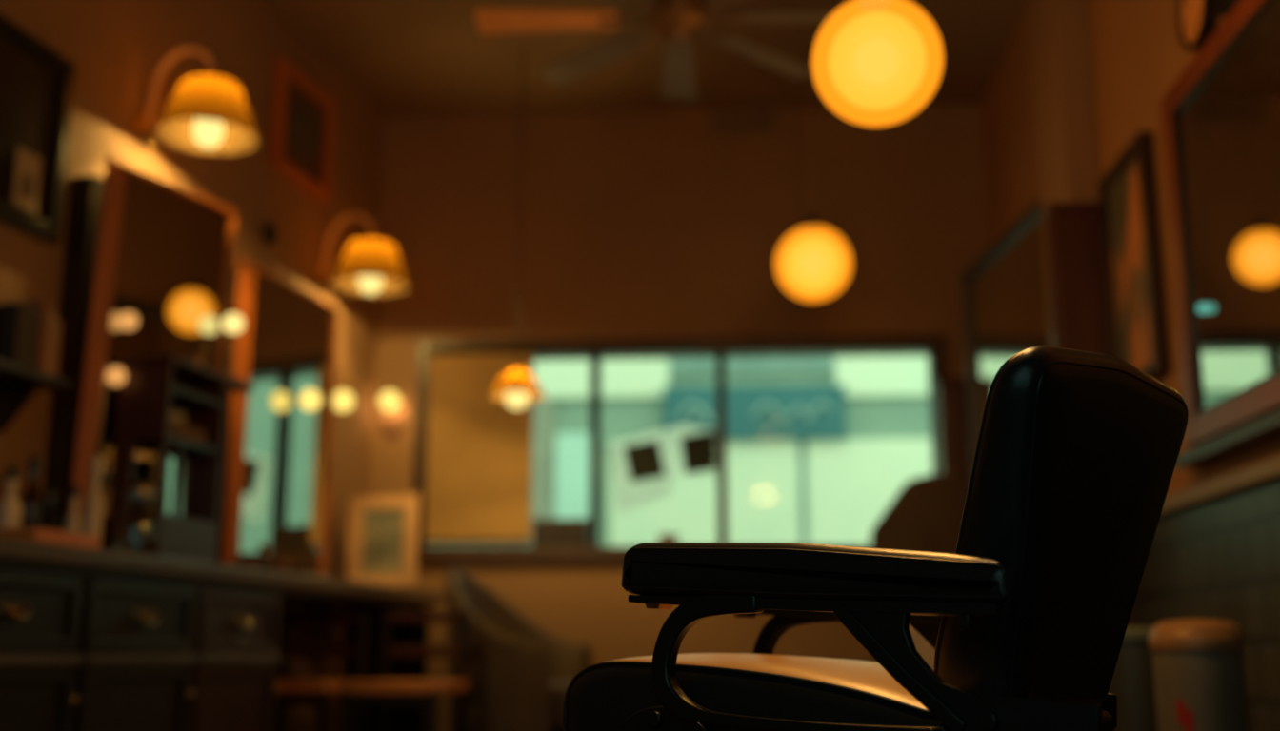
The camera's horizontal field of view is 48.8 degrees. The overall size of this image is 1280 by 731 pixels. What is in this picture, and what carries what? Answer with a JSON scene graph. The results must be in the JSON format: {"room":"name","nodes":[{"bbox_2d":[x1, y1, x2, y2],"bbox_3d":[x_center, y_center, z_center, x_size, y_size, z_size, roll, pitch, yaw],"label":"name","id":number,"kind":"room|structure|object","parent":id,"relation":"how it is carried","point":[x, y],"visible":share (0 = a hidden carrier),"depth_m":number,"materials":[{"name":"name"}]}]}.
{"room":"salon","nodes":[
{"label":"salon","id":0,"kind":"room"},
{"bbox_2d":[0,0,383,730],"bbox_3d":[-2.522,-0.558,3.276,0.150,3.620,9.750,-3,-12,12],"label":"wall","id":1,"kind":"structure","parent":0,"point":[117,49],"depth_m":6.38,"materials":[{"name":"brown paint"}]},
{"bbox_2d":[11,145,41,214],"bbox_3d":[-2.074,-0.627,4.770,0.004,0.200,0.128,-3,-12,12],"label":"paper note","id":2,"kind":"object","parent":1,"relation":"attached to","point":[28,166],"visible":1,"depth_m":4.77,"materials":[{"name":"beige paper"}]},
{"bbox_2d":[19,172,34,200],"bbox_3d":[-2.072,-0.606,4.765,0.002,0.080,0.068,-3,-12,12],"label":"print","id":3,"kind":"object","parent":2,"relation":"attached to","point":[26,179],"depth_m":4.76},
{"bbox_2d":[0,359,70,434],"bbox_3d":[-2.087,0.068,4.335,0.198,0.190,0.809,-3,-12,12],"label":"wall shelf","id":4,"kind":"object","parent":1,"relation":"attached to","point":[18,384],"visible":1,"depth_m":4.61,"materials":[{"name":"brown wood"}]},
{"bbox_2d":[0,302,42,370],"bbox_3d":[-2.041,-0.089,4.543,0.160,0.200,0.120,-3,-12,12],"label":"box file","id":5,"kind":"object","parent":4,"relation":"on","point":[20,324],"visible":0.96,"depth_m":4.49,"materials":[{"name":"paper"}]},
{"bbox_2d":[1,300,50,372],"bbox_3d":[-2.024,-0.093,4.622,0.160,0.240,0.030,-3,-12,12],"label":"book","id":6,"kind":"object","parent":4,"relation":"on","point":[43,306],"visible":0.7,"depth_m":4.61,"materials":[{"name":"paper"}]},
{"bbox_2d":[43,311,56,375],"bbox_3d":[-2.016,-0.071,4.654,0.160,0.210,0.035,-3,-12,12],"label":"book","id":7,"kind":"object","parent":4,"relation":"on","point":[52,316],"visible":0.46,"depth_m":4.63,"materials":[{"name":"paper"}]},
{"bbox_2d":[51,320,61,377],"bbox_3d":[-2.008,-0.054,4.687,0.160,0.190,0.030,-3,-12,12],"label":"book","id":8,"kind":"object","parent":4,"relation":"on","point":[58,327],"visible":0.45,"depth_m":4.67,"materials":[{"name":"paper"}]},
{"bbox_2d":[0,13,75,244],"bbox_3d":[-2.116,-0.813,4.739,0.046,0.674,0.581,-3,-12,12],"label":"picture frame","id":9,"kind":"object","parent":1,"relation":"attached to","point":[37,82],"visible":1,"depth_m":4.87,"materials":[{"name":"black paint"}]},
{"bbox_2d":[0,35,59,221],"bbox_3d":[-2.128,-0.812,4.741,0.017,0.575,0.482,-3,-12,12],"label":"picture","id":10,"kind":"object","parent":9,"relation":"attached to","point":[29,73],"depth_m":4.84},
{"bbox_2d":[40,156,236,550],"bbox_3d":[-1.829,0.021,5.247,0.326,1.440,0.698,-3,-12,12],"label":"wall mirror","id":11,"kind":"object","parent":1,"relation":"attached to","point":[143,244],"depth_m":5.08,"materials":[{"name":"brown mirror"}]},
{"bbox_2d":[96,165,236,550],"bbox_3d":[-1.775,0.018,5.231,0.061,1.380,0.640,-5,-13,23],"label":"mirror glass","id":12,"kind":"object","parent":11,"relation":"attached to","point":[165,250],"depth_m":5.20,"materials":[{"name":"brown mirror"}]},
{"bbox_2d":[133,46,258,154],"bbox_3d":[-1.735,-1.061,5.548,0.480,0.430,0.380,-3,-12,12],"label":"wall sconce","id":13,"kind":"object","parent":1,"relation":"attached to","point":[208,112],"visible":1,"depth_m":5.48,"materials":[{"name":"orange glass"}]},
{"bbox_2d":[262,222,279,244],"bbox_3d":[-1.721,-0.615,6.580,0.035,0.100,0.100,-3,-12,12],"label":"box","id":14,"kind":"object","parent":1,"relation":"attached to","point":[270,234],"visible":1,"depth_m":6.55,"materials":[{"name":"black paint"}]},
{"bbox_2d":[216,258,338,577],"bbox_3d":[-1.598,0.287,6.350,0.293,1.367,0.869,-3,-12,12],"label":"wall mirror","id":15,"kind":"object","parent":1,"relation":"attached to","point":[276,463],"depth_m":6.27,"materials":[{"name":"orange mirror"}]},
{"bbox_2d":[294,398,299,402],"bbox_3d":[-1.562,0.159,6.420,0.055,0.023,0.023,-3,-12,12],"label":"socket","id":16,"kind":"object","parent":15,"relation":"attached to","point":[296,400],"depth_m":6.41,"materials":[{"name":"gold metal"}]},
{"bbox_2d":[269,57,335,202],"bbox_3d":[-1.657,-1.151,6.949,0.046,0.543,0.585,-3,-12,12],"label":"picture frame","id":17,"kind":"object","parent":1,"relation":"attached to","point":[303,115],"visible":1,"depth_m":6.93,"materials":[{"name":"orange wood"}]},
{"bbox_2d":[290,101,315,160],"bbox_3d":[-1.661,-1.151,6.950,0.003,0.213,0.255,-3,-12,12],"label":"print","id":18,"kind":"object","parent":17,"relation":"attached to","point":[302,121],"depth_m":6.94},
{"bbox_2d":[283,76,325,185],"bbox_3d":[-1.670,-1.150,6.952,0.092,0.444,0.483,-1,-12,3],"label":"picture","id":19,"kind":"object","parent":17,"relation":"attached to","point":[304,106],"depth_m":6.96},
{"bbox_2d":[333,390,354,411],"bbox_3d":[-1.512,0.177,7.065,0.154,0.108,0.108,-1,-12,3],"label":"bulb","id":20,"kind":"object","parent":1,"relation":"attached to","point":[344,401],"visible":0.92,"depth_m":7.03,"materials":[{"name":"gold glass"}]},
{"bbox_2d":[313,213,408,296],"bbox_3d":[-1.391,-0.566,7.080,0.470,0.430,0.380,-3,-12,12],"label":"wall sconce","id":21,"kind":"object","parent":1,"relation":"attached to","point":[370,265],"visible":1,"depth_m":6.99,"materials":[{"name":"orange glass"}]},
{"bbox_2d":[260,0,1028,117],"bbox_3d":[-0.825,-2.393,3.587,6.400,0.100,9.450,-1,-12,3],"label":"ceiling","id":22,"kind":"structure","parent":0,"point":[406,58],"depth_m":7.21,"materials":[{"name":"brown paint"}]},
{"bbox_2d":[488,48,544,409],"bbox_3d":[-0.589,-0.698,6.930,0.270,1.847,0.270,-1,-12,3],"label":"pendant","id":23,"kind":"object","parent":22,"relation":"hanging from","point":[517,387],"visible":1,"depth_m":6.72,"materials":[{"name":"orange glass"}]},
{"bbox_2d":[474,0,834,100],"bbox_3d":[0.158,-1.589,5.724,1.560,0.609,1.560,-5,-13,23],"label":"ceiling fan","id":24,"kind":"object","parent":22,"relation":"hanging from","point":[678,22],"visible":0.94,"depth_m":5.73,"materials":[{"name":"brown wood"}]},
{"bbox_2d":[795,23,819,30],"bbox_3d":[0.811,-1.004,6.706,0.260,1.356,0.260,-1,-12,3],"label":"globe pendant","id":25,"kind":"object","parent":22,"relation":"hanging from","point":[802,27],"visible":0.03,"depth_m":6.82,"materials":[{"name":"black paint"}]},
{"bbox_2d":[775,0,851,301],"bbox_3d":[0.684,-1.062,5.702,0.300,1.648,0.300,-1,-12,3],"label":"globe pendant","id":26,"kind":"object","parent":22,"relation":"hanging from","point":[813,263],"visible":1,"depth_m":5.46,"materials":[{"name":"yellow glass"}]},
{"bbox_2d":[812,0,942,126],"bbox_3d":[0.549,-1.448,3.417,0.300,1.817,0.300,-1,-12,3],"label":"globe pendant","id":27,"kind":"object","parent":22,"relation":"hanging from","point":[876,63],"visible":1,"depth_m":3.16,"materials":[{"name":"yellow glass"}]},
{"bbox_2d":[369,103,988,730],"bbox_3d":[-0.556,0.363,7.732,6.400,3.620,0.200,-1,-12,3],"label":"wall","id":28,"kind":"structure","parent":0,"point":[634,224],"depth_m":7.80,"materials":[{"name":"brown paint"}]},
{"bbox_2d":[379,390,399,411],"bbox_3d":[-1.347,0.194,7.612,0.112,0.112,0.157,-1,-12,3],"label":"bulb","id":29,"kind":"object","parent":28,"relation":"attached to","point":[389,400],"visible":1,"depth_m":7.55,"materials":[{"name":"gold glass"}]},
{"bbox_2d":[411,334,947,564],"bbox_3d":[0.213,0.458,7.605,2.871,1.217,0.160,-1,-12,3],"label":"window","id":30,"kind":"structure","parent":28,"relation":"in","point":[933,346],"depth_m":7.61,"materials":[{"name":"black paint"}]},
{"bbox_2d":[424,344,538,543],"bbox_3d":[-0.861,0.418,7.575,0.605,1.074,0.044,-1,-12,3],"label":"roller blind","id":31,"kind":"object","parent":30,"relation":"attached to","point":[480,447],"visible":1,"depth_m":7.57,"materials":[{"name":"brown fabric"}]},
{"bbox_2d":[531,519,589,546],"bbox_3d":[-0.423,0.892,7.502,0.304,0.144,0.057,-1,-12,3],"label":"storage box","id":32,"kind":"object","parent":30,"relation":"on","point":[546,532],"visible":1,"depth_m":7.48,"materials":[{"name":"brown wood"}]},
{"bbox_2d":[609,428,678,514],"bbox_3d":[0.020,0.568,7.598,0.371,0.463,0.005,-1,-12,3],"label":"notice","id":33,"kind":"object","parent":30,"relation":"attached to","point":[645,469],"visible":1,"depth_m":7.60,"materials":[{"name":"paper"}]},
{"bbox_2d":[658,534,679,542],"bbox_3d":[0.151,0.926,7.460,0.109,0.060,0.057,-1,-12,3],"label":"box","id":34,"kind":"object","parent":30,"relation":"on","point":[663,538],"visible":0.77,"depth_m":7.44,"materials":[{"name":"red wood"}]},
{"bbox_2d":[662,424,716,478],"bbox_3d":[0.268,0.462,7.606,0.289,0.291,0.005,-1,-12,3],"label":"notice","id":35,"kind":"object","parent":30,"relation":"attached to","point":[693,448],"visible":1,"depth_m":7.61,"materials":[{"name":"paper"}]},
{"bbox_2d":[980,0,1279,496],"bbox_3d":[1.720,-0.587,3.139,0.150,3.620,9.300,-1,-12,3],"label":"wall","id":36,"kind":"structure","parent":0,"point":[1137,53],"depth_m":5.21,"materials":[{"name":"paint"}]},
{"bbox_2d":[961,196,1049,469],"bbox_3d":[1.739,-0.087,6.530,0.048,1.114,1.497,1,-12,-3],"label":"wall mirror","id":37,"kind":"object","parent":36,"relation":"attached to","point":[1005,307],"visible":0.29,"depth_m":6.73,"materials":[{"name":"brown mirror"}]},
{"bbox_2d":[1028,0,1099,345],"bbox_3d":[1.720,-0.093,5.526,0.132,3.620,0.420,-1,-12,3],"label":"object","id":38,"kind":"structure","parent":36,"relation":"attached to","point":[1068,159],"depth_m":5.56,"materials":[{"name":"brown paint"}]},
{"bbox_2d":[1098,130,1171,379],"bbox_3d":[1.724,-0.334,4.941,0.048,0.828,0.540,-1,-12,3],"label":"picture frame","id":39,"kind":"object","parent":36,"relation":"attached to","point":[1130,222],"visible":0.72,"depth_m":4.90,"materials":[{"name":"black wood"}]},
{"bbox_2d":[1107,156,1152,369],"bbox_3d":[1.736,-0.334,4.941,0.021,0.756,0.468,-1,-12,3],"label":"picture","id":40,"kind":"object","parent":39,"relation":"attached to","point":[1127,282],"depth_m":4.99},
{"bbox_2d":[1177,0,1219,52],"bbox_3d":[1.674,-1.075,4.232,0.050,0.260,0.260,-1,-12,3],"label":"wall clock","id":41,"kind":"object","parent":36,"relation":"attached to","point":[1197,20],"visible":0.97,"depth_m":4.21,"materials":[{"name":"black paint"}]},
{"bbox_2d":[1133,479,1279,730],"bbox_3d":[1.564,0.422,1.698,0.020,1.061,6.873,-1,-12,3],"label":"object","id":42,"kind":"structure","parent":36,"relation":"attached to","point":[1219,559],"depth_m":4.00,"materials":[{"name":"tile"}]},
{"bbox_2d":[1160,0,1279,447],"bbox_3d":[1.641,-0.502,3.472,0.043,1.129,1.977,-1,-12,3],"label":"mirror","id":43,"kind":"object","parent":36,"relation":"attached to","point":[1220,118],"visible":0.89,"depth_m":3.99,"materials":[{"name":"black mirror"}]},
{"bbox_2d":[1197,302,1207,314],"bbox_3d":[1.678,-0.170,4.192,0.040,0.040,0.040,-1,-12,3],"label":"indicator light","id":44,"kind":"object","parent":43,"relation":"attached to","point":[1202,309],"visible":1,"depth_m":4.18,"materials":[{"name":"teal plastic"}]},
{"bbox_2d":[1160,456,1279,517],"bbox_3d":[1.549,-0.115,1.810,0.050,0.052,6.873,-1,-12,3],"label":"trim","id":45,"kind":"structure","parent":36,"relation":"attached to","point":[1267,471],"depth_m":3.99,"materials":[{"name":"brown wood"}]},
{"bbox_2d":[1175,408,1279,468],"bbox_3d":[1.625,0.074,3.277,0.070,0.042,2.227,-1,-12,3],"label":"trim","id":46,"kind":"structure","parent":36,"relation":"attached to","point":[1266,428],"depth_m":3.90,"materials":[{"name":"paint"}]},
{"bbox_2d":[1219,0,1239,17],"bbox_3d":[1.651,-1.258,3.751,0.038,0.420,0.620,-1,-12,3],"label":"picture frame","id":47,"kind":"object","parent":36,"relation":"attached to","point":[1225,6],"visible":0.58,"depth_m":3.97,"materials":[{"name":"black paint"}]},
{"bbox_3d":[-0.825,1.250,2.834,6.400,0.100,9.450,-1,-12,3],"label":"floor","id":48,"kind":"structure","parent":0,"visible":0},
{"bbox_2d":[0,566,83,730],"bbox_3d":[-1.962,0.986,3.890,0.533,0.844,0.655,-3,-12,12],"label":"base cabinet","id":49,"kind":"object","parent":48,"relation":"on","point":[41,611],"visible":1,"depth_m":4.01,"materials":[{"name":"black wood"}]},
{"bbox_2d":[70,574,197,730],"bbox_3d":[-1.821,1.117,4.524,0.533,0.844,0.650,-3,-12,12],"label":"base cabinet","id":50,"kind":"object","parent":48,"relation":"on","point":[137,636],"visible":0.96,"depth_m":4.48,"materials":[{"name":"brown wood"}]},
{"bbox_2d":[185,584,280,730],"bbox_3d":[-1.684,1.244,5.139,0.533,0.844,0.615,-3,-12,12],"label":"base cabinet","id":51,"kind":"object","parent":48,"relation":"on","point":[233,680],"visible":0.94,"depth_m":5.10,"materials":[{"name":"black wood"}]},
{"bbox_2d":[0,537,446,608],"bbox_3d":[-1.675,0.807,5.298,0.540,0.075,4.120,-3,-12,12],"label":"countertop","id":52,"kind":"structure","parent":51,"relation":"on","point":[14,553],"depth_m":4.89,"materials":[{"name":"brown wood"}]},
{"bbox_2d":[0,465,21,528],"bbox_3d":[-1.959,0.443,4.383,0.070,0.265,0.070,-1,-12,3],"label":"bottle","id":53,"kind":"object","parent":52,"relation":"on","point":[10,508],"visible":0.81,"depth_m":4.37,"materials":[{"name":"beige plastic"}]},
{"bbox_2d":[20,456,41,527],"bbox_3d":[-1.951,0.445,4.516,0.066,0.315,0.066,-1,-12,3],"label":"bottle","id":54,"kind":"object","parent":52,"relation":"on","point":[30,502],"visible":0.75,"depth_m":4.50,"materials":[{"name":"brown glass"}]},
{"bbox_2d":[40,487,59,530],"bbox_3d":[-1.937,0.512,4.616,0.066,0.225,0.066,-1,-12,3],"label":"bottle","id":55,"kind":"object","parent":52,"relation":"on","point":[49,521],"visible":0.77,"depth_m":4.61,"materials":[{"name":"brown glass"}]},
{"bbox_2d":[0,527,100,549],"bbox_3d":[-1.777,0.521,4.213,0.160,0.044,0.322,-3,-12,12],"label":"wooden tray","id":56,"kind":"object","parent":52,"relation":"on","point":[38,534],"visible":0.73,"depth_m":4.12,"materials":[{"name":"brown wood"}]},
{"bbox_2d":[63,484,81,533],"bbox_3d":[-1.889,0.518,4.698,0.052,0.245,0.052,-1,-12,3],"label":"bottle","id":57,"kind":"object","parent":52,"relation":"on","point":[72,523],"visible":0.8,"depth_m":4.69,"materials":[{"name":"brown plastic"}]},
{"bbox_2d":[81,456,103,549],"bbox_3d":[-1.754,0.448,4.528,0.060,0.315,0.060,-1,-12,3],"label":"spray bottle","id":58,"kind":"object","parent":52,"relation":"on","point":[93,506],"visible":0.8,"depth_m":4.51,"materials":[{"name":"beige plastic"}]},
{"bbox_2d":[121,480,156,497],"bbox_3d":[-1.649,0.503,4.623,0.124,0.245,0.124,-1,-12,3],"label":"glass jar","id":59,"kind":"object","parent":52,"relation":"on","point":[135,489],"visible":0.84,"depth_m":4.61,"materials":[{"name":"glass"}]},
{"bbox_2d":[105,354,254,563],"bbox_3d":[-1.685,0.378,5.189,0.225,0.722,0.606,-3,-12,12],"label":"shelf unit","id":60,"kind":"object","parent":52,"relation":"on","point":[147,394],"visible":0.92,"depth_m":4.97,"materials":[{"name":"red wood"}]},
{"bbox_2d":[162,456,188,518],"bbox_3d":[-1.689,0.445,5.133,0.013,0.219,0.132,-3,-12,16],"label":"window","id":61,"kind":"structure","parent":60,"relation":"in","point":[170,460],"depth_m":5.11,"materials":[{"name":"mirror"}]},
{"bbox_2d":[168,420,206,444],"bbox_3d":[-1.706,0.247,5.129,0.140,0.066,0.282,-3,-12,12],"label":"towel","id":62,"kind":"object","parent":60,"relation":"on","point":[178,430],"visible":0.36,"depth_m":5.11,"materials":[{"name":"beige fabric"}]},
{"bbox_2d":[187,356,205,366],"bbox_3d":[-1.681,0.004,5.342,0.063,0.070,0.063,-3,-12,12],"label":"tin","id":63,"kind":"object","parent":60,"relation":"on","point":[199,360],"visible":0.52,"depth_m":5.32,"materials":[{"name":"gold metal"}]},
{"bbox_2d":[222,313,243,380],"bbox_3d":[-1.591,-0.068,5.493,0.099,0.275,0.099,-3,-12,12],"label":"light","id":64,"kind":"object","parent":60,"relation":"on","point":[232,324],"visible":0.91,"depth_m":5.48,"materials":[{"name":"gold metal"}]},
{"bbox_2d":[235,553,260,569],"bbox_3d":[-1.535,0.778,5.529,0.100,0.075,0.100,-3,-12,12],"label":"bowl","id":65,"kind":"object","parent":52,"relation":"on","point":[243,560],"visible":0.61,"depth_m":5.49,"materials":[{"name":"ceramic"}]},
{"bbox_2d":[259,543,270,570],"bbox_3d":[-1.475,0.756,5.528,0.044,0.117,0.044,-3,-12,12],"label":"brush","id":66,"kind":"object","parent":52,"relation":"on","point":[264,549],"visible":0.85,"depth_m":5.52,"materials":[{"name":"black paint"}]},
{"bbox_2d":[346,494,419,587],"bbox_3d":[-1.281,0.877,7.021,0.366,0.479,0.098,-1,-12,3],"label":"photo frame","id":67,"kind":"object","parent":52,"relation":"on","point":[383,530],"visible":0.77,"depth_m":7.02,"materials":[{"name":"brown wood"}]},
{"bbox_2d":[360,508,403,575],"bbox_3d":[-1.281,0.877,7.022,0.236,0.350,0.065,-1,-12,3],"label":"photo","id":68,"kind":"object","parent":67,"relation":"attached to","point":[382,530],"depth_m":7.02},
{"bbox_2d":[274,611,367,730],"bbox_3d":[-1.477,1.475,6.145,0.420,0.800,0.420,-3,-12,12],"label":"wooden chair","id":69,"kind":"object","parent":48,"relation":"on","point":[291,692],"visible":0.76,"depth_m":6.33,"materials":[{"name":"brown wood"}]},
{"bbox_2d":[342,607,429,730],"bbox_3d":[-1.271,1.633,7.018,0.440,0.844,0.070,-3,-12,12],"label":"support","id":70,"kind":"object","parent":48,"relation":"on","point":[398,718],"visible":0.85,"depth_m":7.03,"materials":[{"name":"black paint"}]},
{"bbox_2d":[340,611,470,730],"bbox_3d":[-1.002,1.455,6.050,0.420,0.800,0.420,-3,-12,12],"label":"wooden chair","id":71,"kind":"object","parent":48,"relation":"on","point":[383,692],"visible":1,"depth_m":6.17,"materials":[{"name":"brown wood"}]},
{"bbox_2d":[445,568,592,730],"bbox_3d":[-0.556,1.460,6.619,0.734,1.020,0.748,-3,-12,15],"label":"armchair","id":72,"kind":"object","parent":48,"relation":"on","point":[521,673],"visible":0.65,"depth_m":6.31,"materials":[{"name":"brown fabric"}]},
{"bbox_2d":[562,345,1188,730],"bbox_3d":[0.229,0.516,1.860,1.005,0.942,0.580,-10,-15,40],"label":"barber chair","id":73,"kind":"object","parent":48,"relation":"on","point":[1077,451],"visible":1,"depth_m":1.60,"materials":[{"name":"black leather"}]},
{"bbox_2d":[870,473,967,662],"bbox_3d":[1.312,1.179,6.312,0.480,1.447,0.530,-1,-12,3],"label":"chair","id":74,"kind":"object","parent":48,"relation":"on","point":[926,514],"visible":0.29,"depth_m":6.58,"materials":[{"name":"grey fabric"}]},
{"bbox_2d":[909,624,935,668],"bbox_3d":[1.027,1.269,4.996,0.260,0.738,0.260,-1,-12,3],"label":"waste bin","id":75,"kind":"object","parent":48,"relation":"on","point":[924,649],"visible":0.06,"depth_m":4.93,"materials":[{"name":"beige metal"}]},
{"bbox_2d":[932,377,971,490],"bbox_3d":[1.686,1.068,7.194,0.271,2.021,0.217,-1,-12,3],"label":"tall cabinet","id":76,"kind":"object","parent":48,"relation":"on","point":[950,394],"visible":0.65,"depth_m":7.28,"materials":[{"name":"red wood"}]},
{"bbox_2d":[1042,201,1135,626],"bbox_3d":[1.653,0.509,5.114,0.231,2.273,0.110,-1,-12,3],"label":"tall cabinet","id":77,"kind":"object","parent":48,"relation":"on","point":[1076,295],"visible":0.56,"depth_m":5.25,"materials":[{"name":"red wood"}]},
{"bbox_2d":[1108,626,1158,730],"bbox_3d":[1.279,1.012,3.602,0.228,0.677,0.228,-1,-12,3],"label":"metal canister","id":78,"kind":"object","parent":48,"relation":"on","point":[1132,682],"visible":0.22,"depth_m":3.55,"materials":[{"name":"grey metal"}]},
{"bbox_2d":[1148,619,1249,730],"bbox_3d":[1.272,0.917,3.162,0.206,0.685,0.206,-1,-12,3],"label":"pedal bin","id":79,"kind":"object","parent":48,"relation":"on","point":[1200,684],"visible":1,"depth_m":3.13,"materials":[{"name":"grey metal"}]},
{"label":"outside","id":80,"kind":"structure","parent":0,"visible":0},
{"bbox_3d":[0.921,3.963,15.339,28.000,0.250,16.300,-1,-12,3],"label":"street","id":81,"kind":"object","parent":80,"visible":0},
{"bbox_2d":[430,356,932,547],"bbox_3d":[0.702,1.280,12.044,16.000,3.670,0.451,-1,-12,3],"label":"building","id":82,"kind":"structure","parent":81,"relation":"on","point":[819,449],"depth_m":12.02,"materials":[{"name":"paint"}]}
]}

